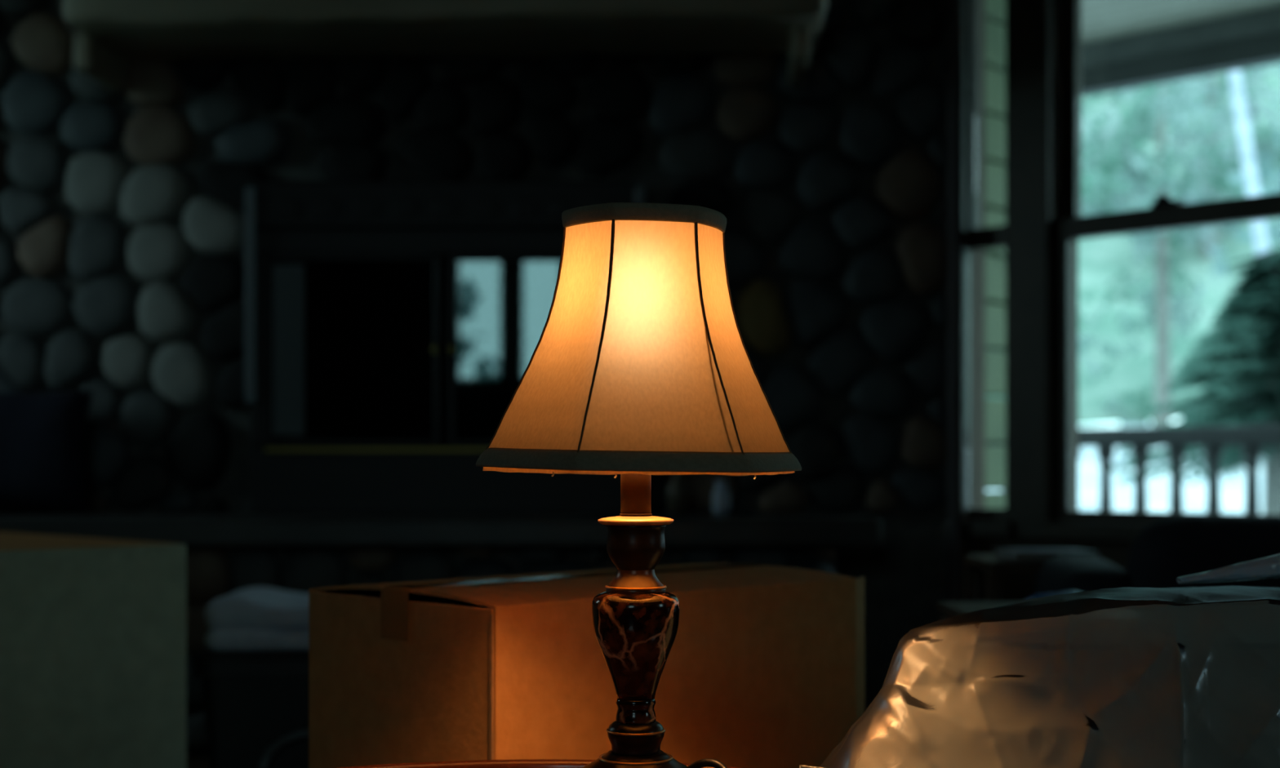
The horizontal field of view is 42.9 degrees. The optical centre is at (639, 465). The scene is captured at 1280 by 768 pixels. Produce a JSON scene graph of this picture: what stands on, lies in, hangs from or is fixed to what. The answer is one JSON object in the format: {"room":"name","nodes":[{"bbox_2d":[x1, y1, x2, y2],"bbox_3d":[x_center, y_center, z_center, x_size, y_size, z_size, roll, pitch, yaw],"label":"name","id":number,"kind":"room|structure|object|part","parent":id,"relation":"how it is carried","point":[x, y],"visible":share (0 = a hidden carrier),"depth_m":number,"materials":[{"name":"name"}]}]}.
{"room":"living room","nodes":[
{"label":"living room","id":0,"kind":"room"},
{"bbox_2d":[186,755,209,767],"bbox_3d":[0.150,0.810,0.750,6.900,0.120,8.300,0,0,0],"label":"floor","id":1,"kind":"structure","parent":0,"point":[192,761],"depth_m":4.12,"materials":[{"name":"black"}]},
{"bbox_2d":[0,531,186,767],"bbox_3d":[-1.363,0.442,2.782,0.800,0.617,0.850,0,0,45],"label":"carton","id":2,"kind":"object","parent":1,"relation":"on","point":[93,630],"visible":1,"depth_m":2.68,"materials":[{"name":"brown cardboard"}]},
{"bbox_2d":[191,648,308,767],"bbox_3d":[-0.680,0.545,3.108,0.263,0.410,0.389,0,0,0],"label":"storage tote","id":3,"kind":"object","parent":1,"relation":"on","point":[256,703],"visible":0.45,"depth_m":2.95,"materials":[{"name":"black plastic"}]},
{"bbox_3d":[-0.680,0.346,3.120,0.263,0.012,0.364,0,0,0],"label":"lid","id":4,"kind":"part","parent":3,"relation":"part of","materials":[{"name":"black plastic"}]},
{"bbox_2d":[204,586,308,651],"bbox_3d":[-0.680,0.287,3.100,0.229,0.102,0.306,0,0,0],"label":"folded blanket","id":5,"kind":"object","parent":3,"relation":"on","point":[253,619],"visible":0.7,"depth_m":2.96,"materials":[{"name":"grey fabric"}]},
{"bbox_3d":[-0.631,0.509,2.925,0.115,0.075,0.024,0,0,0],"label":"handle","id":6,"kind":"part","parent":3,"relation":"part of","materials":[{"name":"grey plastic"}]},
{"bbox_2d":[0,512,881,755],"bbox_3d":[-0.995,0.441,4.317,3.209,0.619,0.455,0,0,0],"label":"stone hearth","id":7,"kind":"object","parent":1,"relation":"on","point":[227,553],"visible":0.16,"depth_m":4.15,"materials":[{"name":"stone"}]},
{"bbox_2d":[0,389,92,511],"bbox_3d":[-1.720,-0.044,4.459,0.421,0.335,0.160,0,0,-1],"label":"cushion","id":8,"kind":"object","parent":7,"relation":"on","point":[42,435],"visible":1,"depth_m":4.41,"materials":[{"name":"fabric"}]},
{"bbox_2d":[244,180,646,512],"bbox_3d":[-0.536,-0.330,4.742,1.107,0.921,0.536,0,0,0],"label":"fireplace insert","id":9,"kind":"object","parent":7,"relation":"on","point":[392,327],"visible":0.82,"depth_m":4.51,"materials":[{"name":"black metal"}]},
{"bbox_3d":[-1.029,-0.321,4.513,0.018,0.532,0.025,0,0,0],"label":"door","id":10,"kind":"part","parent":9,"relation":"part of","materials":[{"name":"black metal"}]},
{"bbox_3d":[-0.795,-0.321,4.512,0.450,0.496,0.004,0,0,0],"label":"pane","id":11,"kind":"part","parent":9,"relation":"part of","materials":[{"name":"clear glass"}]},
{"bbox_3d":[-0.795,-0.578,4.513,0.450,0.018,0.025,0,0,0],"label":"door frame","id":12,"kind":"part","parent":9,"relation":"part of","materials":[{"name":"black metal"}]},
{"bbox_3d":[-0.795,-0.063,4.513,0.450,0.018,0.025,0,0,0],"label":"door frame","id":13,"kind":"part","parent":9,"relation":"part of","materials":[{"name":"black metal"}]},
{"bbox_3d":[-0.564,-0.321,4.487,0.024,0.024,0.026,0,0,0],"label":"knob","id":14,"kind":"part","parent":9,"relation":"part of","materials":[{"name":"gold metal"}]},
{"bbox_3d":[-0.540,0.038,4.565,1.075,0.185,0.110,0,0,0],"label":"panel","id":15,"kind":"part","parent":9,"relation":"part of","materials":[{"name":"black metal"}]},
{"bbox_3d":[-0.561,-0.321,4.513,0.018,0.532,0.025,0,0,0],"label":"door frame","id":16,"kind":"part","parent":9,"relation":"part of","materials":[{"name":"black metal"}]},
{"bbox_2d":[250,180,639,229],"bbox_3d":[-0.540,-0.723,4.550,1.075,0.133,0.100,0,0,0],"label":"hood","id":17,"kind":"object","parent":9,"relation":"attached to","point":[274,204],"depth_m":4.50,"materials":[{"name":"black metal"}]},
{"bbox_3d":[-0.540,-0.294,5.000,1.015,0.791,0.020,0,0,0],"label":"plate","id":18,"kind":"part","parent":9,"relation":"part of","materials":[{"name":"black metal"}]},
{"bbox_3d":[-0.519,-0.321,4.513,0.018,0.532,0.025,0,0,0],"label":"door","id":19,"kind":"part","parent":9,"relation":"part of","materials":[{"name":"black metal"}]},
{"bbox_3d":[-0.516,-0.321,4.487,0.024,0.024,0.026,0,0,0],"label":"knob","id":20,"kind":"part","parent":9,"relation":"part of","materials":[{"name":"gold metal"}]},
{"bbox_3d":[-0.286,-0.063,4.513,0.450,0.018,0.025,0,0,0],"label":"door frame","id":21,"kind":"part","parent":9,"relation":"part of","materials":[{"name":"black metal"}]},
{"bbox_3d":[-0.286,-0.321,4.512,0.450,0.496,0.004,0,0,0],"label":"pane","id":22,"kind":"part","parent":9,"relation":"part of","materials":[{"name":"clear glass"}]},
{"bbox_3d":[-0.286,-0.578,4.513,0.450,0.018,0.025,0,0,0],"label":"door frame","id":23,"kind":"part","parent":9,"relation":"part of","materials":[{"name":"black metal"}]},
{"bbox_2d":[666,474,690,515],"bbox_3d":[0.102,0.065,4.320,0.062,0.131,0.062,0,0,0],"label":"bottle","id":24,"kind":"object","parent":7,"relation":"on","point":[678,493],"visible":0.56,"depth_m":4.30,"materials":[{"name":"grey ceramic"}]},
{"bbox_2d":[711,480,731,515],"bbox_3d":[0.216,0.085,4.300,0.052,0.091,0.052,0,0,0],"label":"jar","id":25,"kind":"object","parent":7,"relation":"on","point":[722,495],"visible":1,"depth_m":4.28,"materials":[{"name":"blue"}]},
{"bbox_2d":[334,759,747,767],"bbox_3d":[-0.085,0.503,1.030,0.836,0.487,0.836,0,0,0],"label":"round side table","id":26,"kind":"object","parent":1,"relation":"on","point":[505,763],"visible":0.7,"depth_m":1.43,"materials":[{"name":"brown wood"}]},
{"bbox_2d":[475,202,801,767],"bbox_3d":[0.041,0.028,1.300,0.248,0.475,0.393,0,0,-42],"label":"table lamp","id":27,"kind":"object","parent":26,"relation":"on","point":[640,366],"visible":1,"depth_m":1.28,"materials":[{"name":"fabric"}]},
{"bbox_3d":[-0.069,-0.102,1.291,0.065,0.206,0.134,0,0,-38],"label":"shade panel","id":28,"kind":"part","parent":27,"relation":"part of","materials":[{"name":"beige fabric"}]},
{"bbox_3d":[-0.003,0.045,1.350,0.063,0.007,0.063,0,0,0],"label":"drip plate","id":29,"kind":"part","parent":27,"relation":"part of","materials":[{"name":"brown metal"}]},
{"bbox_3d":[0.001,-0.005,1.345,0.270,0.016,0.253,1,1,0],"label":"trim","id":30,"kind":"part","parent":27,"relation":"part of","materials":[{"name":"black fabric"}]},
{"bbox_3d":[0.004,-0.201,1.342,0.136,0.014,0.130,1,1,0],"label":"trim","id":31,"kind":"part","parent":27,"relation":"part of","materials":[{"name":"black fabric"}]},
{"bbox_3d":[0.013,-0.100,1.255,0.134,0.207,0.061,0,0,-8],"label":"shade panel","id":32,"kind":"part","parent":27,"relation":"part of","materials":[{"name":"beige fabric"}]},
{"bbox_3d":[0.077,0.252,1.233,0.049,0.026,0.316,0,0,-9],"label":"power cord","id":33,"kind":"part","parent":27,"relation":"part of","materials":[{"name":"black rubber"}]},
{"bbox_3d":[0.085,-0.100,1.311,0.060,0.206,0.134,0,0,22],"label":"shade panel","id":34,"kind":"part","parent":27,"relation":"part of","materials":[{"name":"beige fabric"}]},
{"bbox_2d":[308,563,864,767],"bbox_3d":[-0.034,0.439,1.940,0.637,0.623,0.328,0,0,-45],"label":"cardboard box","id":35,"kind":"object","parent":1,"relation":"on","point":[764,668],"visible":0.88,"depth_m":1.78,"materials":[{"name":"brown cardboard"}]},
{"bbox_3d":[-0.167,0.444,2.035,0.578,0.612,0.005,0,0,-45],"label":"panel","id":36,"kind":"part","parent":35,"relation":"part of","materials":[{"name":"brown cardboard"}]},
{"bbox_3d":[-0.256,0.446,1.718,0.006,0.609,0.317,0,0,-45],"label":"panel","id":37,"kind":"part","parent":35,"relation":"part of","materials":[{"name":"brown cardboard"}]},
{"bbox_3d":[0.061,0.444,1.806,0.578,0.612,0.005,0,0,-45],"label":"panel","id":38,"kind":"part","parent":35,"relation":"part of","materials":[{"name":"brown cardboard"}]},
{"bbox_2d":[963,555,1046,601],"bbox_3d":[0.835,0.474,3.470,0.242,0.552,0.280,0,0,0],"label":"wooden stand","id":39,"kind":"object","parent":1,"relation":"on","point":[994,566],"visible":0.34,"depth_m":3.35,"materials":[{"name":"brown wood"}]},
{"bbox_3d":[0.726,0.484,3.580,0.024,0.532,0.024,0,0,0],"label":"leg","id":40,"kind":"part","parent":39,"relation":"part of","materials":[{"name":"brown wood"}]},
{"bbox_3d":[0.726,0.484,3.350,0.024,0.532,0.024,0,0,0],"label":"leg","id":41,"kind":"part","parent":39,"relation":"part of","materials":[{"name":"brown wood"}]},
{"bbox_2d":[994,547,1100,560],"bbox_3d":[0.856,0.187,3.430,0.180,0.019,0.140,0,0,-6],"label":"closed book","id":42,"kind":"object","parent":39,"relation":"on","point":[1012,554],"visible":0.76,"depth_m":3.37,"materials":[{"name":"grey paper"}]},
{"bbox_2d":[936,601,1143,632],"bbox_3d":[0.603,0.477,2.421,0.270,0.526,0.292,0,0,0],"label":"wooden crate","id":43,"kind":"object","parent":1,"relation":"on","point":[952,608],"visible":0.11,"depth_m":2.44,"materials":[{"name":"brown wood"}]},
{"bbox_2d":[1025,590,1079,599],"bbox_3d":[0.625,0.197,2.417,0.102,0.023,0.044,0,0,-14],"label":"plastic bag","id":44,"kind":"object","parent":43,"relation":"on","point":[1038,595],"visible":0.27,"depth_m":2.41,"materials":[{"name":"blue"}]},
{"bbox_2d":[963,639,1279,767],"bbox_3d":[0.653,0.458,1.730,0.750,0.585,0.640,0,0,0],"label":"armchair","id":45,"kind":"object","parent":1,"relation":"on","point":[1152,721],"visible":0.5,"depth_m":1.42,"materials":[{"name":"translucent plastic sheeting"},{"name":"upholstery"},{"name":"wood"}]},
{"bbox_2d":[799,585,1279,767],"bbox_3d":[0.693,0.423,1.530,0.876,0.638,0.973,0,0,35],"label":"plastic sheet","id":46,"kind":"object","parent":45,"relation":"on","point":[915,720],"visible":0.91,"depth_m":1.37,"materials":[{"name":"plastic"}]},
{"bbox_2d":[1176,554,1279,583],"bbox_3d":[0.744,0.080,1.612,0.420,0.073,0.106,0,0,9],"label":"plastic film","id":47,"kind":"object","parent":46,"relation":"on","point":[1268,567],"visible":1,"depth_m":1.60,"materials":[{"name":"blue"}]},
{"bbox_2d":[1035,516,1279,613],"bbox_3d":[1.164,0.417,2.904,0.860,0.665,0.640,0,0,10],"label":"armchair","id":48,"kind":"object","parent":1,"relation":"on","point":[1166,550],"visible":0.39,"depth_m":2.66,"materials":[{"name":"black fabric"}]},
{"bbox_3d":[0.823,0.422,2.985,0.160,0.495,0.600,0,0,10],"label":"arm","id":49,"kind":"part","parent":48,"relation":"part of","materials":[{"name":"black fabric"}]},
{"bbox_3d":[1.144,0.318,2.674,0.660,0.465,0.180,0,0,10],"label":"backrest","id":50,"kind":"part","parent":48,"relation":"part of","materials":[{"name":"black fabric"}]},
{"bbox_2d":[0,0,947,711],"bbox_3d":[-1.101,-0.550,4.799,3.997,2.600,0.502,0,0,0],"label":"wall","id":51,"kind":"structure","parent":0,"point":[122,215],"depth_m":4.57,"materials":[{"name":"stone"}]},
{"bbox_2d":[62,0,825,93],"bbox_3d":[-0.508,-1.219,4.360,1.983,0.337,0.436,0,0,3],"label":"mantel beam","id":52,"kind":"structure","parent":51,"relation":"attached to","point":[113,33],"depth_m":4.24,"materials":[{"name":"brown wood"}]},
{"bbox_2d":[946,0,959,615],"bbox_3d":[0.875,-0.550,4.555,0.021,2.600,0.090,0,0,0],"label":"trim","id":53,"kind":"structure","parent":51,"relation":"attached to","point":[952,6],"depth_m":4.51,"materials":[{"name":"grey wood"}]},
{"bbox_2d":[985,0,1005,508],"bbox_3d":[1.006,-0.346,4.835,0.070,2.792,0.430,0,0,44],"label":"wall","id":54,"kind":"structure","parent":0,"point":[995,10],"depth_m":4.84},
{"bbox_2d":[966,0,1133,601],"bbox_3d":[2.147,-0.550,3.492,3.338,2.600,0.140,0,0,44],"label":"wall","id":55,"kind":"structure","parent":0,"point":[1013,586],"depth_m":4.49,"materials":[{"name":"brown wood"}]},
{"bbox_2d":[959,0,966,601],"bbox_3d":[0.899,-0.550,4.577,0.034,2.600,0.030,0,0,44],"label":"trim","id":56,"kind":"structure","parent":55,"relation":"attached to","point":[962,3],"depth_m":4.56,"materials":[{"name":"brown wood"}]},
{"bbox_2d":[941,0,1013,537],"bbox_3d":[0.975,-0.688,4.559,0.221,1.765,0.140,0,0,44],"label":"window","id":57,"kind":"structure","parent":55,"relation":"in","point":[978,238],"depth_m":4.62,"materials":[{"name":"brown wood"}]},
{"bbox_3d":[0.980,-0.259,4.564,0.141,0.777,0.004,0,0,44],"label":"pane","id":58,"kind":"part","parent":57,"relation":"part of","materials":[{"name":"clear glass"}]},
{"bbox_3d":[0.926,-0.259,4.617,0.010,0.817,0.040,0,0,44],"label":"sash","id":59,"kind":"part","parent":57,"relation":"part of","materials":[{"name":"brown wood"}]},
{"bbox_3d":[0.956,-1.093,4.648,0.010,0.953,0.040,0,0,44],"label":"sash","id":60,"kind":"part","parent":57,"relation":"part of","materials":[{"name":"brown wood"}]},
{"bbox_3d":[1.010,-1.093,4.595,0.141,0.913,0.004,0,0,44],"label":"pane","id":61,"kind":"part","parent":57,"relation":"part of","materials":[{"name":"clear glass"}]},
{"bbox_3d":[0.953,0.172,4.536,0.221,0.045,0.075,0,0,44],"label":"sill","id":62,"kind":"part","parent":57,"relation":"part of","materials":[{"name":"brown wood"}]},
{"bbox_3d":[0.980,0.135,4.564,0.141,0.030,0.040,0,0,44],"label":"sash rail","id":63,"kind":"part","parent":57,"relation":"part of","materials":[{"name":"brown wood"}]},
{"bbox_3d":[0.980,-0.639,4.564,0.125,0.056,0.122,0,0,0],"label":"sash rail","id":64,"kind":"part","parent":57,"relation":"part of","materials":[{"name":"brown wood"}]},
{"bbox_2d":[1005,0,1050,540],"bbox_3d":[1.057,-0.825,4.430,0.130,2.050,0.022,0,0,44],"label":"trim","id":65,"kind":"structure","parent":55,"relation":"attached to","point":[1028,22],"depth_m":4.42,"materials":[{"name":"brown wood"}]},
{"bbox_2d":[1034,0,1279,542],"bbox_3d":[1.462,-0.688,4.091,0.980,1.765,0.140,0,0,44],"label":"window","id":66,"kind":"structure","parent":55,"relation":"in","point":[1165,213],"depth_m":4.38,"materials":[{"name":"brown wood"}]},
{"bbox_3d":[1.148,-0.259,4.402,0.036,0.817,0.040,0,0,44],"label":"sash","id":67,"kind":"part","parent":66,"relation":"part of","materials":[{"name":"brown wood"}]},
{"bbox_3d":[1.466,-0.259,4.096,0.848,0.777,0.004,0,0,44],"label":"pane","id":68,"kind":"part","parent":66,"relation":"part of","materials":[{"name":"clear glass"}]},
{"bbox_3d":[1.178,-1.093,4.433,0.036,0.953,0.040,0,0,44],"label":"sash","id":69,"kind":"part","parent":66,"relation":"part of","materials":[{"name":"brown wood"}]},
{"bbox_3d":[1.439,0.172,4.067,0.980,0.045,0.075,0,0,44],"label":"sill","id":70,"kind":"part","parent":66,"relation":"part of","materials":[{"name":"brown wood"}]},
{"bbox_3d":[1.466,0.135,4.096,0.848,0.030,0.040,0,0,44],"label":"sash rail","id":71,"kind":"part","parent":66,"relation":"part of","materials":[{"name":"brown wood"}]},
{"bbox_3d":[1.466,-0.639,4.096,0.634,0.056,0.613,0,0,0],"label":"sash rail","id":72,"kind":"part","parent":66,"relation":"part of","materials":[{"name":"brown wood"}]},
{"bbox_3d":[1.496,-0.642,4.127,0.848,0.050,0.040,0,0,44],"label":"sash rail","id":73,"kind":"part","parent":66,"relation":"part of","materials":[{"name":"brown wood"}]},
{"label":"outside","id":74,"kind":"structure","parent":0,"visible":0},
{"bbox_2d":[985,424,1264,514],"bbox_3d":[4.576,0.405,14.022,52.001,2.071,18.500,0,0,18],"label":"snow","id":75,"kind":"object","parent":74,"point":[1233,491],"depth_m":14.77,"materials":[{"name":"white snow"}]},
{"bbox_2d":[996,94,1100,398],"bbox_3d":[3.350,-2.672,18.049,3.043,6.338,2.958,0,0,41],"label":"leafy tree","id":76,"kind":"object","parent":75,"relation":"on","point":[1085,108],"visible":0.02,"depth_m":17.87,"materials":[{"name":"green plant"}]},
{"bbox_2d":[1078,63,1279,426],"bbox_3d":[6.946,-3.627,21.993,3.480,7.456,3.579,0,0,-20],"label":"leafy tree","id":77,"kind":"object","parent":75,"relation":"on","point":[1117,166],"visible":0.53,"depth_m":21.75,"materials":[{"name":"green plant"}]},
{"bbox_2d":[1111,247,1279,514],"bbox_3d":[4.325,-0.038,11.041,2.303,2.876,2.248,0,0,0],"label":"conifer","id":78,"kind":"object","parent":75,"relation":"on","point":[1239,356],"visible":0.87,"depth_m":10.84,"materials":[{"name":"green plant"}]},
{"bbox_2d":[1195,132,1279,424],"bbox_3d":[7.526,-2.529,16.724,3.460,6.052,3.117,0,0,-37],"label":"leafy tree","id":79,"kind":"object","parent":75,"relation":"on","point":[1237,178],"visible":0.24,"depth_m":16.46,"materials":[{"name":"green plant"}]},
{"bbox_2d":[1228,70,1270,258],"bbox_3d":[4.348,-2.967,12.239,2.318,7.196,2.210,0,0,30],"label":"birch tree","id":80,"kind":"object","parent":75,"relation":"on","point":[1261,243],"visible":0.46,"depth_m":12.16,"materials":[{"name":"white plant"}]},
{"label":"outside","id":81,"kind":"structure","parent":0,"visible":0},
{"bbox_2d":[985,62,1279,426],"bbox_3d":[14.549,-15.015,44.586,128.412,29.666,81.147,0,0,0],"label":"hillside","id":82,"kind":"structure","parent":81,"point":[1099,258],"depth_m":26.16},
{"bbox_2d":[1081,71,1279,261],"bbox_3d":[9.408,-7.972,27.606,3.995,9.820,4.240,0,0,12],"label":"leafy tree","id":83,"kind":"object","parent":82,"relation":"on","point":[1253,107],"visible":0.19,"depth_m":27.35,"materials":[{"name":"green plant"}]},
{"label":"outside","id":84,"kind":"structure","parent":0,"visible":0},
{"bbox_2d":[1081,0,1279,44],"bbox_3d":[2.302,-1.720,4.905,7.000,0.100,2.110,0,0,44],"label":"ceiling","id":85,"kind":"structure","parent":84,"point":[1101,20],"depth_m":6.01,"materials":[{"name":"white paint"}]},
{"bbox_2d":[1081,5,1279,67],"bbox_3d":[2.847,-1.637,5.470,6.800,0.115,0.100,0,0,44],"label":"trim","id":86,"kind":"structure","parent":85,"relation":"attached to","point":[1266,20],"depth_m":6.16,"materials":[{"name":"white wood"}]},
{"bbox_2d":[1081,31,1279,97],"bbox_3d":[2.847,-1.532,5.470,6.800,0.095,0.100,0,0,44],"label":"beam","id":87,"kind":"structure","parent":86,"relation":"attached to","point":[1262,50],"depth_m":6.17,"materials":[{"name":"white wood"}]},
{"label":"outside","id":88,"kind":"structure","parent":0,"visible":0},
{"bbox_3d":[2.206,0.830,4.805,6.149,0.040,6.020,0,0,0],"label":"porch deck","id":89,"kind":"object","parent":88,"visible":0},
{"bbox_2d":[985,425,1279,514],"bbox_3d":[2.434,0.270,5.618,5.320,1.040,0.120,0,0,44],"label":"porch railing","id":90,"kind":"object","parent":89,"relation":"on","point":[1213,438],"visible":0.2,"depth_m":6.02,"materials":[{"name":"white wood"}]},
{"bbox_3d":[2.434,-0.109,5.618,5.200,0.068,0.090,0,0,44],"label":"rail","id":91,"kind":"part","parent":90,"relation":"part of","materials":[{"name":"white wood"}]}
]}

